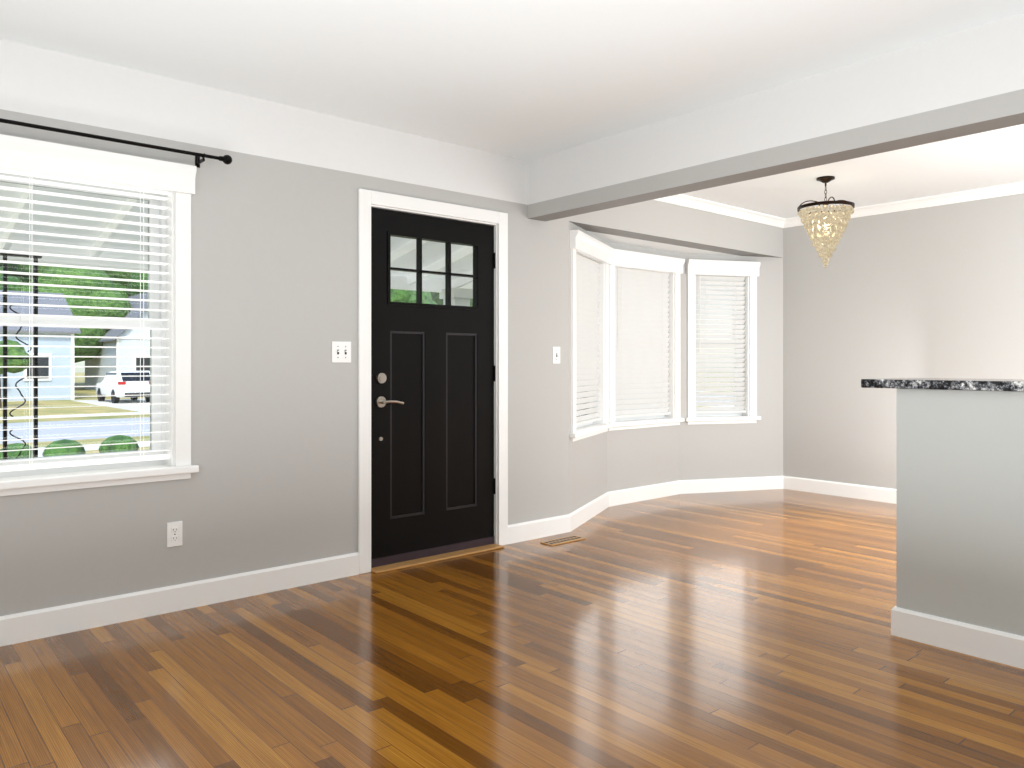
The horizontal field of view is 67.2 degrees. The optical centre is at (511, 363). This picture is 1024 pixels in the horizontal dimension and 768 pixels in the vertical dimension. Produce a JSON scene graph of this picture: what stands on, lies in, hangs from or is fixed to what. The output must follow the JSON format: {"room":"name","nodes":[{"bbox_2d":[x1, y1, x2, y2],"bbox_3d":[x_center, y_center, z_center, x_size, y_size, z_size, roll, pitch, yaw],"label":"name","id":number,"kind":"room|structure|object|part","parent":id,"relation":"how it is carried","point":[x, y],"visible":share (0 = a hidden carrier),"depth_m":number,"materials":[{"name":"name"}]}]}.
{"room":"living room","nodes":[
{"label":"living room","id":0,"kind":"room"},
{"bbox_2d":[0,39,783,615],"bbox_3d":[-0.791,-0.165,4.743,8.600,2.650,0.655,0,0,-41],"label":"wall","id":1,"kind":"structure","parent":0,"point":[274,229],"depth_m":4.00,"materials":[{"name":"paint"}]},
{"bbox_2d":[0,134,198,495],"bbox_3d":[-2.060,-0.195,3.293,1.345,1.476,0.233,0,0,-41],"label":"window","id":2,"kind":"structure","parent":1,"relation":"in","point":[165,190],"depth_m":3.50,"materials":[{"name":"white plastic"}]},
{"bbox_3d":[-2.108,-0.188,3.349,1.001,1.191,0.039,0,0,-41],"label":"glass","id":3,"kind":"part","parent":2,"relation":"part of","materials":[{"name":"clear glass"}]},
{"bbox_2d":[0,118,231,167],"bbox_3d":[-2.475,-0.975,2.785,2.918,0.065,0.108,0,0,-41],"label":"curtain rod","id":4,"kind":"object","parent":1,"relation":"attached to","point":[226,159],"visible":1,"depth_m":3.41,"materials":[{"name":"black metal"}]},
{"bbox_2d":[167,521,181,546],"bbox_3d":[-1.585,0.800,3.619,0.070,0.115,0.009,0,0,-41],"label":"electrical outlet","id":5,"kind":"object","parent":1,"relation":"attached to","point":[174,533],"visible":1,"depth_m":3.62,"materials":[{"name":"white plastic"}]},
{"bbox_2d":[332,341,350,362],"bbox_3d":[-0.924,-0.065,4.185,0.115,0.115,0.017,0,0,-41],"label":"light switch","id":6,"kind":"object","parent":1,"relation":"attached to","point":[341,349],"visible":1,"depth_m":4.19,"materials":[{"name":"white plastic"}]},
{"bbox_2d":[358,188,507,573],"bbox_3d":[-0.504,0.096,4.678,1.078,2.129,0.218,0,0,-41],"label":"door frame","id":7,"kind":"structure","parent":1,"relation":"attached to","point":[368,200],"depth_m":4.51,"materials":[{"name":"white wood"}]},
{"bbox_2d":[371,208,494,558],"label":"front door","id":8,"kind":"structure","parent":1,"relation":"in","point":[381,401],"depth_m":4.55,"materials":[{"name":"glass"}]},
{"bbox_3d":[-0.692,0.243,4.384,0.158,0.385,0.058,0,0,-41],"label":"handle","id":9,"kind":"part","parent":8,"relation":"part of","materials":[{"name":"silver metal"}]},
{"bbox_3d":[-0.472,-0.550,4.641,0.638,0.384,0.004,0,0,-41],"label":"glass","id":10,"kind":"part","parent":8,"relation":"part of","materials":[{"name":"clear glass"}]},
{"bbox_2d":[371,536,493,567],"bbox_3d":[-0.457,1.124,4.623,0.904,0.048,0.004,0,0,-41],"label":"door sweep","id":11,"kind":"object","parent":8,"relation":"attached to","point":[397,558],"depth_m":4.59,"materials":[{"name":"black rubber"}]},
{"bbox_2d":[0,476,1023,668],"bbox_3d":[1.358,1.100,2.252,8.200,0.120,6.835,0,0,-41],"label":"baseboard","id":12,"kind":"structure","parent":1,"relation":"attached to","point":[1005,648],"depth_m":3.68,"materials":[{"name":"white wood"}]},
{"bbox_2d":[552,347,559,363],"bbox_3d":[0.306,-0.060,5.247,0.070,0.115,0.017,0,0,-41],"label":"light switch","id":13,"kind":"object","parent":1,"relation":"attached to","point":[555,355],"visible":1,"depth_m":5.24,"materials":[{"name":"white plastic"}]},
{"bbox_2d":[570,245,602,427],"bbox_3d":[0.553,-0.197,5.826,0.070,1.290,0.768,0,0,22],"label":"blind","id":14,"kind":"object","parent":1,"relation":"attached to","point":[589,269],"depth_m":5.94,"materials":[{"name":"white plastic"}]},
{"bbox_2d":[570,230,613,441],"bbox_3d":[0.535,-0.195,5.833,0.233,1.476,1.000,0,0,22],"label":"window","id":15,"kind":"structure","parent":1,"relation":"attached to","point":[591,259],"depth_m":5.91,"materials":[{"name":"white plastic"}]},
{"bbox_2d":[608,249,684,430],"bbox_3d":[1.097,-0.195,6.619,1.000,1.476,0.233,0,0,-41],"label":"window","id":16,"kind":"structure","parent":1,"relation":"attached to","point":[644,340],"depth_m":6.62,"materials":[{"name":"white plastic"}]},
{"bbox_2d":[692,270,746,413],"bbox_3d":[1.898,-0.197,7.038,0.528,1.290,0.070,0,0,-16],"label":"blind","id":17,"kind":"object","parent":1,"relation":"attached to","point":[732,289],"depth_m":7.05,"materials":[{"name":"white plastic"}]},
{"bbox_2d":[653,194,785,227],"bbox_3d":[1.391,-1.302,6.156,2.910,0.075,0.058,0,0,-41],"label":"crown molding","id":18,"kind":"structure","parent":1,"relation":"attached to","point":[680,199],"depth_m":6.49,"materials":[{"name":"white wood"}]},
{"bbox_2d":[685,259,760,424],"bbox_3d":[1.893,-0.195,7.057,0.760,1.476,0.233,0,0,-16],"label":"window","id":19,"kind":"structure","parent":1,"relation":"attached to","point":[733,284],"depth_m":7.04,"materials":[{"name":"white plastic"}]},
{"bbox_2d":[528,13,1023,220],"bbox_3d":[2.249,-1.155,2.720,0.160,0.390,6.380,0,0,-41],"label":"header","id":20,"kind":"object","parent":1,"relation":"attached to","point":[965,83],"visible":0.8,"depth_m":3.61,"materials":[{"name":"paint"}]},
{"bbox_2d":[0,489,1023,767],"bbox_3d":[1.358,1.220,2.252,8.600,0.120,7.235,0,0,-41],"label":"floor","id":21,"kind":"structure","parent":0,"point":[740,629],"depth_m":2.93,"materials":[{"name":"brown wood"}]},
{"bbox_2d":[371,544,503,573],"bbox_3d":[-0.455,1.153,4.621,0.926,0.012,0.170,0,0,-41],"label":"threshold","id":22,"kind":"object","parent":21,"relation":"on","point":[414,562],"visible":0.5,"depth_m":4.54,"materials":[{"name":"brown wood"}]},
{"bbox_2d":[540,535,585,545],"bbox_3d":[0.335,1.156,5.045,0.310,0.007,0.110,0,0,-41],"label":"floor vent","id":23,"kind":"object","parent":21,"relation":"in","point":[563,540],"visible":0.98,"depth_m":5.03,"materials":[{"name":"brown wood"}]},
{"bbox_2d":[861,378,1023,635],"bbox_3d":[3.076,0.613,1.968,0.490,1.094,4.160,0,0,-41],"label":"wall","id":24,"kind":"structure","parent":21,"relation":"on","point":[959,499],"depth_m":3.10,"materials":[{"name":"paint"}]},
{"bbox_2d":[0,0,1023,217],"bbox_3d":[1.507,-1.415,2.080,8.600,0.150,6.780,0,0,-41],"label":"ceiling","id":25,"kind":"structure","parent":0,"point":[527,80],"depth_m":3.37,"materials":[{"name":"paint"}]},
{"bbox_2d":[797,176,854,267],"bbox_3d":[2.257,-1.014,5.542,0.384,0.651,0.384,0,0,-41],"label":"chandelier","id":26,"kind":"object","parent":25,"relation":"hanging from","point":[825,228],"visible":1,"depth_m":5.46,"materials":[{"name":"beige glass"}]},
{"bbox_3d":[2.257,-1.227,5.542,0.384,0.226,0.384,0,0,-41],"label":"frame","id":27,"kind":"part","parent":26,"relation":"part of","materials":[{"name":"brown metal"}]},
{"bbox_2d":[587,231,737,255],"bbox_3d":[1.119,-1.050,6.531,3.270,0.121,0.485,0,0,-41],"label":"ceiling","id":28,"kind":"structure","parent":0,"point":[614,239],"depth_m":6.43,"materials":[{"name":"paint"}]},
{"bbox_2d":[784,193,1023,488],"bbox_3d":[4.686,-0.165,4.825,0.200,2.650,6.360,0,0,-41],"label":"wall","id":29,"kind":"structure","parent":0,"point":[928,293],"depth_m":6.47,"materials":[{"name":"paint"}]},
{"bbox_2d":[786,182,1023,227],"bbox_3d":[4.589,-1.302,4.740,0.058,0.075,6.380,0,0,-41],"label":"crown molding","id":30,"kind":"structure","parent":29,"relation":"attached to","point":[863,211],"depth_m":6.14,"materials":[{"name":"white wood"}]},
{"label":"outside","id":31,"kind":"structure","parent":0,"visible":0},
{"bbox_2d":[0,372,733,456],"bbox_3d":[-31.900,2.160,67.565,280.000,0.300,256.019,0,0,-41],"label":"ground","id":32,"kind":"structure","parent":31,"point":[68,419],"depth_m":27.89,"materials":[{"name":"white concrete"}]},
{"bbox_2d":[0,260,22,290],"bbox_3d":[-40.955,-5.435,55.326,11.325,14.890,12.753,0,0,-41],"label":"tree","id":33,"kind":"object","parent":32,"relation":"on","point":[12,279],"depth_m":56.13,"materials":[{"name":"green plant"}]},
{"bbox_2d":[0,339,30,407],"bbox_3d":[-23.480,0.434,35.381,2.294,3.153,1.942,0,0,-41],"label":"tree","id":34,"kind":"object","parent":32,"relation":"on","point":[20,351],"depth_m":35.25,"materials":[{"name":"green plant"}]},
{"bbox_2d":[14,261,52,282],"bbox_3d":[-43.226,-5.062,67.799,11.126,14.145,12.260,0,0,-41],"label":"tree","id":35,"kind":"object","parent":32,"relation":"on","point":[24,268],"depth_m":63.80,"materials":[{"name":"green plant"}]},
{"bbox_2d":[0,332,70,401],"bbox_3d":[-32.838,-1.090,42.329,13.600,6.200,9.000,0,0,-41],"label":"house","id":36,"kind":"structure","parent":32,"relation":"on","point":[66,361],"depth_m":42.63,"materials":[{"name":"blue"}]},
{"bbox_2d":[0,290,80,333],"bbox_3d":[-32.838,-3.011,42.329,14.300,2.599,9.700,0,0,-41],"label":"house roof","id":37,"kind":"structure","parent":36,"relation":"on","point":[49,300],"depth_m":44.21,"materials":[{"name":"grey"}]},
{"bbox_2d":[8,332,73,399],"bbox_3d":[-29.349,0.060,38.286,13.760,3.900,1.720,0,0,-41],"label":"trim","id":38,"kind":"structure","parent":36,"relation":"attached to","point":[49,378],"depth_m":42.86,"materials":[{"name":"white wood"}]},
{"bbox_2d":[27,355,48,378],"bbox_3d":[-25.979,0.160,42.187,1.040,1.260,0.020,0,0,-41],"label":"house window","id":39,"kind":"structure","parent":38,"relation":"attached to","point":[41,363],"depth_m":42.28,"materials":[{"name":"grey glass"}]},
{"bbox_2d":[0,435,138,459],"bbox_3d":[-4.967,1.586,11.711,8.822,1.221,14.691,0,0,-41],"label":"shrubs","id":40,"kind":"object","parent":32,"relation":"on","point":[25,454],"depth_m":16.11,"materials":[{"name":"green plant"}]},
{"bbox_2d":[20,264,131,362],"bbox_3d":[-33.734,-2.989,58.602,8.302,9.999,6.520,0,0,-41],"label":"tree","id":41,"kind":"object","parent":32,"relation":"on","point":[90,302],"depth_m":57.26,"materials":[{"name":"green plant"}]},
{"bbox_2d":[101,267,127,297],"bbox_3d":[-39.272,-4.839,72.249,13.003,13.698,9.819,0,0,-41],"label":"tree","id":42,"kind":"object","parent":32,"relation":"on","point":[121,292],"depth_m":69.98,"materials":[{"name":"green plant"}]},
{"bbox_2d":[85,311,149,389],"bbox_3d":[-28.809,-1.790,60.999,6.900,7.600,10.000,0,0,-41],"label":"house","id":43,"kind":"structure","parent":32,"relation":"on","point":[107,351],"depth_m":56.18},
{"bbox_2d":[99,292,147,341],"bbox_3d":[-28.809,-3.667,60.999,7.600,4.085,10.700,0,0,-41],"label":"house roof","id":44,"kind":"structure","parent":43,"relation":"on","point":[120,331],"depth_m":57.55,"materials":[{"name":"grey"}]},
{"bbox_2d":[116,336,149,370],"bbox_3d":[-24.993,-0.850,56.578,7.060,5.720,1.720,0,0,-41],"label":"trim","id":45,"kind":"structure","parent":43,"relation":"attached to","point":[117,353],"depth_m":54.95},
{"bbox_2d":[136,358,149,370],"bbox_3d":[-25.509,-1.000,57.123,4.420,5.220,0.020,0,0,-41],"label":"windows","id":46,"kind":"structure","parent":45,"relation":"attached to","point":[146,363],"depth_m":55.95,"materials":[{"name":"grey glass"}]},
{"bbox_2d":[107,268,132,285],"bbox_3d":[-34.777,-6.101,76.081,12.919,16.221,11.052,0,0,-41],"label":"tree","id":47,"kind":"object","parent":32,"relation":"on","point":[114,274],"depth_m":69.95,"materials":[{"name":"green plant"}]},
{"bbox_2d":[96,371,149,402],"bbox_3d":[-20.586,1.180,40.989,1.880,1.660,4.640,0,0,-41],"label":"car","id":48,"kind":"object","parent":32,"relation":"on","point":[117,389],"depth_m":39.40,"materials":[{"name":"white metal"}]},
{"bbox_2d":[126,270,147,296],"bbox_3d":[-31.126,-4.625,72.406,10.363,13.270,14.067,0,0,-41],"label":"tree","id":49,"kind":"object","parent":32,"relation":"on","point":[136,286],"depth_m":66.16,"materials":[{"name":"green plant"}]},
{"bbox_2d":[391,289,436,303],"bbox_3d":[-3.840,-0.851,23.680,4.682,5.722,3.640,0,0,-41],"label":"tree","id":50,"kind":"object","parent":32,"relation":"on","point":[396,298],"depth_m":22.23,"materials":[{"name":"green plant"}]},
{"bbox_2d":[430,292,472,306],"bbox_3d":[-1.396,-4.282,48.823,9.492,12.584,10.427,0,0,-41],"label":"tree","id":51,"kind":"object","parent":32,"relation":"on","point":[435,298],"depth_m":45.98,"materials":[{"name":"green plant"}]},
{"bbox_3d":[-2.722,1.615,4.837,8.600,0.790,2.920,0,0,-41],"label":"porch","id":52,"kind":"object","parent":32,"relation":"on","visible":0},
{"bbox_2d":[0,253,41,458],"bbox_3d":[-3.561,0.215,5.579,0.260,2.010,0.060,0,0,-41],"label":"column","id":53,"kind":"structure","parent":52,"relation":"on","point":[6,358],"depth_m":5.57,"materials":[{"name":"black metal"}]},
{"bbox_2d":[439,288,472,305],"bbox_3d":[-0.586,0.215,8.147,0.260,2.010,0.260,0,0,-41],"label":"porch post","id":54,"kind":"object","parent":52,"relation":"on","point":[456,301],"depth_m":8.05,"materials":[{"name":"white wood"}]},
{"bbox_2d":[0,182,472,291],"bbox_3d":[-2.657,-1.120,4.761,9.000,0.720,2.720,0,0,-41],"label":"porch roof","id":55,"kind":"structure","parent":54,"relation":"on","point":[132,266],"depth_m":5.74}
]}

